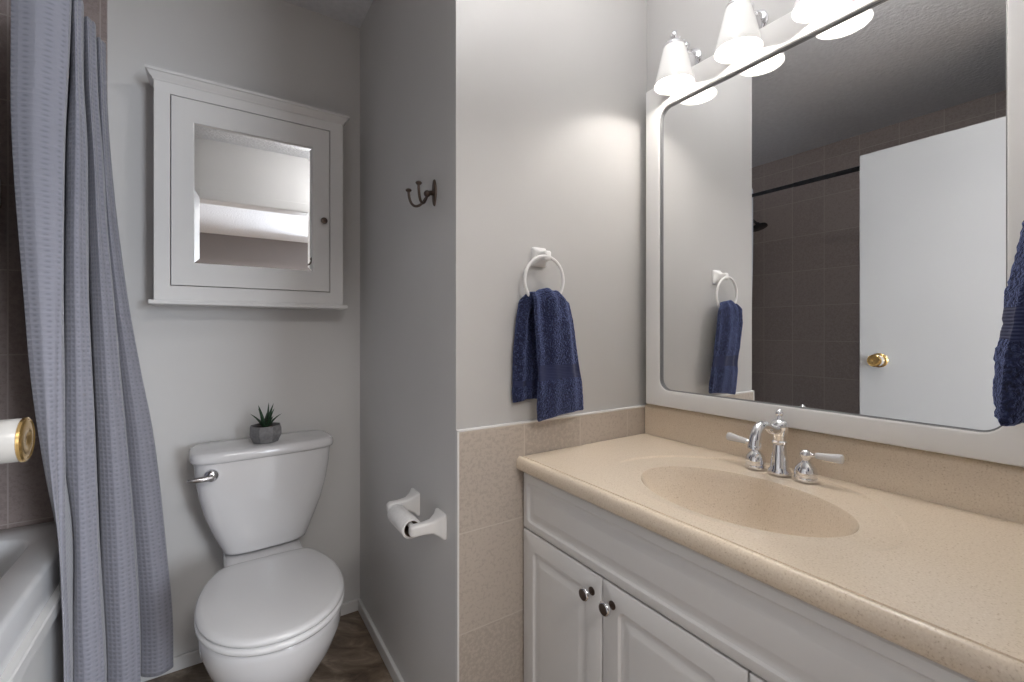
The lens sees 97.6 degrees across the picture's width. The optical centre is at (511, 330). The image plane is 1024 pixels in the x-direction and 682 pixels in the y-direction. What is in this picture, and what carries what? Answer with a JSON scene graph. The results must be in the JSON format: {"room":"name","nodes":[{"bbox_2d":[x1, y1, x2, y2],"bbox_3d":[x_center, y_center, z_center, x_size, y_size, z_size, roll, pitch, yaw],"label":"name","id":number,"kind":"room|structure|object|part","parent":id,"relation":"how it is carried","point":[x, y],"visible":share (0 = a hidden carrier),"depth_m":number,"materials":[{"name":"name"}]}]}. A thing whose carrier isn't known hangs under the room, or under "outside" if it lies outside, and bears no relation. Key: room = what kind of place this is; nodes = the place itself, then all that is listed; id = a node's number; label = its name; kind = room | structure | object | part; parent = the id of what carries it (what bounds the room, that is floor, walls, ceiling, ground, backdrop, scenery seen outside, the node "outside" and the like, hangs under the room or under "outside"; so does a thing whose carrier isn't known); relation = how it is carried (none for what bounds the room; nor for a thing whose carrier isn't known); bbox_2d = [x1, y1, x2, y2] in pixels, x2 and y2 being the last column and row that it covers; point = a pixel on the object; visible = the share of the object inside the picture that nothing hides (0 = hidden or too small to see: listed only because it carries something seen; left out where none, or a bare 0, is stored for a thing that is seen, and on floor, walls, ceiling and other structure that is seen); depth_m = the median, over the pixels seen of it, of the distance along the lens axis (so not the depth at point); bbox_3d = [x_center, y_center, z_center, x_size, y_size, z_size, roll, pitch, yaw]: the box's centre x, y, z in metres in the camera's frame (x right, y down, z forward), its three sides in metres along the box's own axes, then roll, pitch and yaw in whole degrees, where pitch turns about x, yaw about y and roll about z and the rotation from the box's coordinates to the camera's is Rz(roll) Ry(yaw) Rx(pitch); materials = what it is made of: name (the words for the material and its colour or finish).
{"room":"bathroom","nodes":[
{"label":"bathroom","id":0,"kind":"room"},
{"bbox_2d":[108,0,359,656],"bbox_3d":[-1.045,-0.053,1.685,2.580,2.447,0.100,0,0,-33],"label":"wall","id":1,"kind":"structure","parent":0,"point":[205,371],"depth_m":1.63,"materials":[{"name":"paint"}]},
{"bbox_2d":[0,0,107,529],"bbox_3d":[-1.650,-0.053,1.221,0.820,2.447,0.012,0,0,-33],"label":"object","id":2,"kind":"structure","parent":1,"relation":"attached to","point":[24,494],"depth_m":1.33,"materials":[{"name":"tile"}]},
{"bbox_2d":[144,64,349,309],"bbox_3d":[-0.923,-0.461,1.621,0.620,0.749,0.138,0,0,-33],"label":"medicine cabinet","id":3,"kind":"object","parent":1,"relation":"attached to","point":[248,185],"visible":1,"depth_m":1.56,"materials":[{"name":"white paint"}]},
{"bbox_3d":[-0.925,-0.820,1.625,0.620,0.031,0.130,0,0,-33],"label":"crown moulding","id":4,"kind":"part","parent":3,"relation":"part of","materials":[{"name":"white paint"}]},
{"bbox_3d":[-0.908,-0.458,1.594,0.485,0.616,0.022,0,0,-33],"label":"door","id":5,"kind":"part","parent":3,"relation":"part of","materials":[{"name":"white paint"}]},
{"bbox_3d":[-0.909,-0.458,1.595,0.366,0.466,0.008,0,0,-33],"label":"mirror pane","id":6,"kind":"part","parent":3,"relation":"part of","materials":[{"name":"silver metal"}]},
{"bbox_3d":[-0.711,-0.416,1.694,0.025,0.025,0.028,0,0,-33],"label":"knob","id":7,"kind":"part","parent":3,"relation":"part of","materials":[{"name":"brown metal"}]},
{"bbox_2d":[141,598,359,681],"bbox_3d":[-0.972,1.147,1.665,0.800,0.047,0.012,0,0,-33],"label":"baseboard","id":8,"kind":"structure","parent":1,"relation":"attached to","point":[191,658],"depth_m":1.56,"materials":[{"name":"white paint"}]},
{"bbox_2d":[249,422,281,443],"bbox_3d":[-0.864,0.358,1.571,0.100,0.058,0.100,0,0,-33],"label":"pot","id":9,"kind":"object","parent":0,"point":[262,432],"depth_m":1.54,"materials":[{"name":"concrete"}]},
{"bbox_2d":[145,611,393,681],"bbox_3d":[-0.534,1.210,0.905,2.580,0.080,2.000,0,0,-33],"label":"floor","id":10,"kind":"structure","parent":0,"point":[353,655],"depth_m":1.57,"materials":[{"name":"wood"}]},
{"bbox_2d":[0,521,63,681],"bbox_3d":[-1.239,0.875,0.566,0.785,0.590,1.534,0,0,-33],"label":"bathtub","id":11,"kind":"object","parent":10,"relation":"on","point":[31,633],"visible":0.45,"depth_m":1.07,"materials":[{"name":"white ceramic"}]},
{"bbox_2d":[187,430,344,681],"bbox_3d":[-0.745,0.779,1.393,0.444,0.782,0.706,0,0,-34],"label":"toilet","id":12,"kind":"object","parent":10,"relation":"on","point":[272,613],"visible":1,"depth_m":1.40,"materials":[{"name":"white ceramic"}]},
{"bbox_3d":[-0.963,0.462,1.387,0.068,0.018,0.020,0,0,-44],"label":"lever arm","id":13,"kind":"part","parent":12,"relation":"part of","materials":[{"name":"silver metal"}]},
{"bbox_3d":[-0.951,0.458,1.419,0.040,0.040,0.026,0,0,-37],"label":"flush lever","id":14,"kind":"part","parent":12,"relation":"part of","materials":[{"name":"silver metal"}]},
{"bbox_3d":[-0.878,0.406,1.593,0.444,0.036,0.225,0,0,-34],"label":"tank lid","id":15,"kind":"part","parent":12,"relation":"part of","materials":[{"name":"white ceramic"}]},
{"bbox_3d":[-0.878,0.580,1.593,0.423,0.323,0.202,0,0,-34],"label":"tank","id":16,"kind":"part","parent":12,"relation":"part of","materials":[{"name":"white ceramic"}]},
{"bbox_2d":[249,403,281,443],"bbox_3d":[-0.863,0.320,1.573,0.102,0.135,0.101,0,0,-33],"label":"potted succulent","id":17,"kind":"object","parent":12,"relation":"on","point":[266,430],"visible":1,"depth_m":1.55,"materials":[{"name":"concrete"}]},
{"bbox_3d":[-0.683,0.771,1.287,0.376,0.019,0.462,0,0,-34],"label":"seat","id":18,"kind":"part","parent":12,"relation":"part of","materials":[{"name":"white plastic"}]},
{"bbox_3d":[-0.685,0.750,1.290,0.374,0.022,0.465,0,0,-34],"label":"seat lid","id":19,"kind":"part","parent":12,"relation":"part of","materials":[{"name":"white plastic"}]},
{"bbox_2d":[524,472,976,681],"bbox_3d":[0.494,0.777,0.960,0.546,0.783,0.952,0,0,-33],"label":"vanity cabinet","id":20,"kind":"object","parent":10,"relation":"on","point":[608,597],"visible":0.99,"depth_m":0.85,"materials":[{"name":"white paint"}]},
{"bbox_3d":[0.119,0.801,1.103,0.016,0.528,0.298,0,0,-33],"label":"door","id":21,"kind":"part","parent":20,"relation":"part of","materials":[{"name":"white paint"}]},
{"bbox_3d":[0.170,0.579,0.993,0.019,0.018,0.018,0,0,-33],"label":"knob","id":22,"kind":"part","parent":20,"relation":"part of","materials":[{"name":"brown metal"}]},
{"bbox_3d":[0.204,0.579,0.941,0.019,0.018,0.018,0,0,-33],"label":"knob","id":23,"kind":"part","parent":20,"relation":"part of","materials":[{"name":"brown metal"}]},
{"bbox_3d":[0.289,0.801,0.843,0.016,0.528,0.317,0,0,-33],"label":"door","id":24,"kind":"part","parent":20,"relation":"part of","materials":[{"name":"white paint"}]},
{"bbox_3d":[0.467,0.801,0.571,0.016,0.528,0.326,0,0,-33],"label":"door","id":25,"kind":"part","parent":20,"relation":"part of","materials":[{"name":"white paint"}]},
{"bbox_2d":[517,404,1023,681],"bbox_3d":[0.500,0.359,0.963,0.539,0.231,0.955,0,0,-33],"label":"countertop","id":26,"kind":"structure","parent":20,"relation":"on","point":[920,551],"depth_m":0.82,"materials":[{"name":"beige stone"}]},
{"bbox_2d":[726,409,844,482],"bbox_3d":[0.601,0.265,1.049,0.151,0.155,0.264,0,0,-33],"label":"faucet","id":27,"kind":"object","parent":26,"relation":"on","point":[805,471],"visible":1,"depth_m":1.06,"materials":[{"name":"silver metal"}]},
{"bbox_3d":[0.585,0.278,1.164,0.021,0.021,0.054,0,0,-33],"label":"lever","id":28,"kind":"part","parent":27,"relation":"part of","materials":[{"name":"white ceramic"}]},
{"bbox_3d":[0.611,0.307,1.125,0.049,0.070,0.049,0,0,-33],"label":"handle","id":29,"kind":"part","parent":27,"relation":"part of","materials":[{"name":"silver metal"}]},
{"bbox_3d":[0.585,0.236,1.039,0.114,0.059,0.029,0,0,-33],"label":"spout","id":30,"kind":"part","parent":27,"relation":"part of","materials":[{"name":"silver metal"}]},
{"bbox_3d":[0.674,0.307,1.029,0.049,0.070,0.049,0,0,-33],"label":"handle","id":31,"kind":"part","parent":27,"relation":"part of","materials":[{"name":"silver metal"}]},
{"bbox_3d":[0.700,0.278,0.989,0.021,0.021,0.054,0,0,-33],"label":"lever","id":32,"kind":"part","parent":27,"relation":"part of","materials":[{"name":"white ceramic"}]},
{"bbox_2d":[283,0,372,27],"bbox_3d":[0.788,-1.317,-0.290,5.200,0.080,5.450,0,0,-33],"label":"ceiling","id":33,"kind":"structure","parent":0,"point":[352,12],"depth_m":1.77,"materials":[{"name":"white paint"}]},
{"bbox_2d":[360,0,646,681],"bbox_3d":[-0.050,-0.053,1.732,0.816,2.447,0.912,0,0,-33],"label":"wall","id":34,"kind":"structure","parent":0,"point":[527,118],"depth_m":1.33,"materials":[{"name":"paint"}]},
{"bbox_2d":[358,599,403,681],"bbox_3d":[-0.393,1.147,1.501,0.012,0.047,0.899,0,0,-33],"label":"baseboard","id":35,"kind":"structure","parent":34,"relation":"attached to","point":[393,670],"depth_m":1.62,"materials":[{"name":"white paint"}]},
{"bbox_2d":[386,488,446,539],"bbox_3d":[-0.276,0.515,1.251,0.090,0.068,0.245,0,0,-33],"label":"toilet paper holder","id":36,"kind":"object","parent":34,"relation":"attached to","point":[436,525],"visible":0.89,"depth_m":1.17,"materials":[{"name":"white plastic"}]},
{"bbox_2d":[387,504,419,538],"bbox_3d":[-0.298,0.522,1.234,0.053,0.053,0.122,0,0,-33],"label":"toilet paper roll","id":37,"kind":"object","parent":36,"relation":"on","point":[398,515],"visible":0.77,"depth_m":1.21,"materials":[{"name":"white paper"}]},
{"bbox_2d":[406,179,436,207],"bbox_3d":[-0.242,-0.378,1.216,0.070,0.080,0.091,0,0,-33],"label":"coat hook","id":38,"kind":"object","parent":34,"relation":"attached to","point":[433,192],"visible":1,"depth_m":1.23,"materials":[{"name":"brown metal"}]},
{"bbox_3d":[-0.227,-0.376,1.226,0.030,0.021,0.019,0,0,-33],"label":"post","id":39,"kind":"part","parent":38,"relation":"part of","materials":[{"name":"brown metal"}]},
{"bbox_3d":[-0.215,-0.381,1.234,0.006,0.074,0.024,0,0,-33],"label":"plate","id":40,"kind":"part","parent":38,"relation":"part of","materials":[{"name":"brown metal"}]},
{"bbox_2d":[523,247,564,296],"bbox_3d":[0.080,-0.152,1.243,0.141,0.166,0.048,0,0,-33],"label":"towel ring","id":41,"kind":"object","parent":34,"relation":"attached to","point":[539,256],"visible":0.84,"depth_m":1.24,"materials":[{"name":"white plastic"}]},
{"bbox_2d":[512,288,583,421],"bbox_3d":[0.110,0.063,1.231,0.221,0.361,0.078,0,0,-20],"label":"hand towel","id":42,"kind":"object","parent":41,"relation":"hanging from","point":[546,369],"visible":1,"depth_m":1.21,"materials":[{"name":"blue fabric"}]},
{"bbox_2d":[456,405,644,681],"bbox_3d":[0.161,0.709,1.319,0.717,0.922,0.012,0,0,-33],"label":"trim","id":43,"kind":"structure","parent":34,"relation":"attached to","point":[638,406],"depth_m":1.12,"materials":[{"name":"white paint"}]},
{"bbox_2d":[459,407,644,681],"bbox_3d":[0.162,0.712,1.321,0.712,0.916,0.009,0,0,-33],"label":"wall tile","id":44,"kind":"structure","parent":34,"relation":"attached to","point":[491,485],"depth_m":1.19,"materials":[{"name":"tile"}]},
{"bbox_2d":[647,0,794,91],"bbox_3d":[0.765,-0.053,1.142,0.100,2.447,0.970,0,0,-33],"label":"wall","id":45,"kind":"structure","parent":0,"point":[699,22],"depth_m":1.38,"materials":[{"name":"paint"}]},
{"bbox_2d":[654,30,701,94],"bbox_3d":[0.493,-0.808,1.336,0.142,0.160,0.115,0,0,-33],"label":"lamp","id":46,"kind":"object","parent":45,"relation":"attached to","point":[677,59],"visible":0.99,"depth_m":1.30,"materials":[{"name":"white glass"}]},
{"bbox_3d":[0.481,-0.793,1.329,0.038,0.087,0.038,0,0,-33],"label":"bulb","id":47,"kind":"part","parent":46,"relation":"part of","materials":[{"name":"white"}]},
{"bbox_3d":[0.540,-0.830,1.367,0.030,0.068,0.068,0,0,-33],"label":"wall plate","id":48,"kind":"part","parent":46,"relation":"part of","materials":[{"name":"silver metal"}]},
{"bbox_2d":[714,0,768,63],"bbox_3d":[0.600,-0.808,1.173,0.142,0.160,0.115,0,0,-33],"label":"lamp","id":49,"kind":"object","parent":45,"relation":"attached to","point":[740,21],"visible":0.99,"depth_m":1.14,"materials":[{"name":"white glass"}]},
{"bbox_3d":[0.588,-0.793,1.165,0.038,0.087,0.038,0,0,-33],"label":"bulb","id":50,"kind":"part","parent":49,"relation":"part of","materials":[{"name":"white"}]},
{"bbox_3d":[0.647,-0.830,1.204,0.030,0.068,0.068,0,0,-33],"label":"wall plate","id":51,"kind":"part","parent":49,"relation":"part of","materials":[{"name":"silver metal"}]},
{"bbox_2d":[792,0,851,22],"bbox_3d":[0.706,-0.808,1.012,0.142,0.160,0.115,0,0,-33],"label":"lamp","id":52,"kind":"object","parent":45,"relation":"attached to","point":[804,11],"visible":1,"depth_m":1.05,"materials":[{"name":"white glass"}]},
{"bbox_2d":[645,404,1023,523],"bbox_3d":[0.716,0.311,1.105,0.022,0.135,0.955,0,0,-33],"label":"backsplash","id":53,"kind":"structure","parent":45,"relation":"attached to","point":[993,489],"depth_m":0.96,"materials":[{"name":"beige stone"}]},
{"bbox_2d":[646,0,1023,466],"bbox_3d":[0.699,-0.273,1.113,0.042,1.022,0.885,0,0,-33],"label":"wall mirror","id":54,"kind":"object","parent":45,"relation":"attached to","point":[835,208],"visible":0.88,"depth_m":1.01,"materials":[{"name":"white paint"}]},
{"bbox_3d":[0.424,-0.054,0.266,5.200,2.447,0.120,0,0,-33],"label":"wall","id":55,"kind":"structure","parent":0,"visible":0},
{"bbox_3d":[0.687,-0.272,0.539,0.141,0.166,0.048,0,0,-33],"label":"towel ring","id":56,"kind":"object","parent":55,"relation":"attached to","visible":0},
{"bbox_2d":[992,221,1023,425],"bbox_3d":[0.670,-0.057,0.526,0.216,0.361,0.127,0,0,-33],"label":"hand towel","id":57,"kind":"object","parent":56,"relation":"hanging from","point":[1008,380],"visible":1,"depth_m":0.51,"materials":[{"name":"blue fabric"}]},
{"bbox_3d":[-0.732,-0.054,-0.220,0.775,2.447,0.335,0,0,-33],"label":"wall","id":58,"kind":"structure","parent":0,"visible":0},
{"bbox_2d":[0,417,34,463],"bbox_3d":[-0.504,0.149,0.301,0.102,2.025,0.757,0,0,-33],"label":"grab bar","id":59,"kind":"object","parent":58,"relation":"in","point":[17,436],"depth_m":0.56,"materials":[{"name":"paint"}]},
{"bbox_3d":[-0.937,-0.830,0.764,0.052,0.052,1.533,0,0,-33],"label":"shower curtain rod","id":60,"kind":"object","parent":58,"relation":"attached to","visible":0},
{"bbox_2d":[10,0,172,681],"bbox_3d":[-1.142,0.105,1.281,0.206,1.960,0.455,0,0,-21],"label":"shower curtain","id":61,"kind":"object","parent":60,"relation":"hanging from","point":[94,424],"visible":1,"depth_m":1.18,"materials":[{"name":"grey fabric"}]}
]}

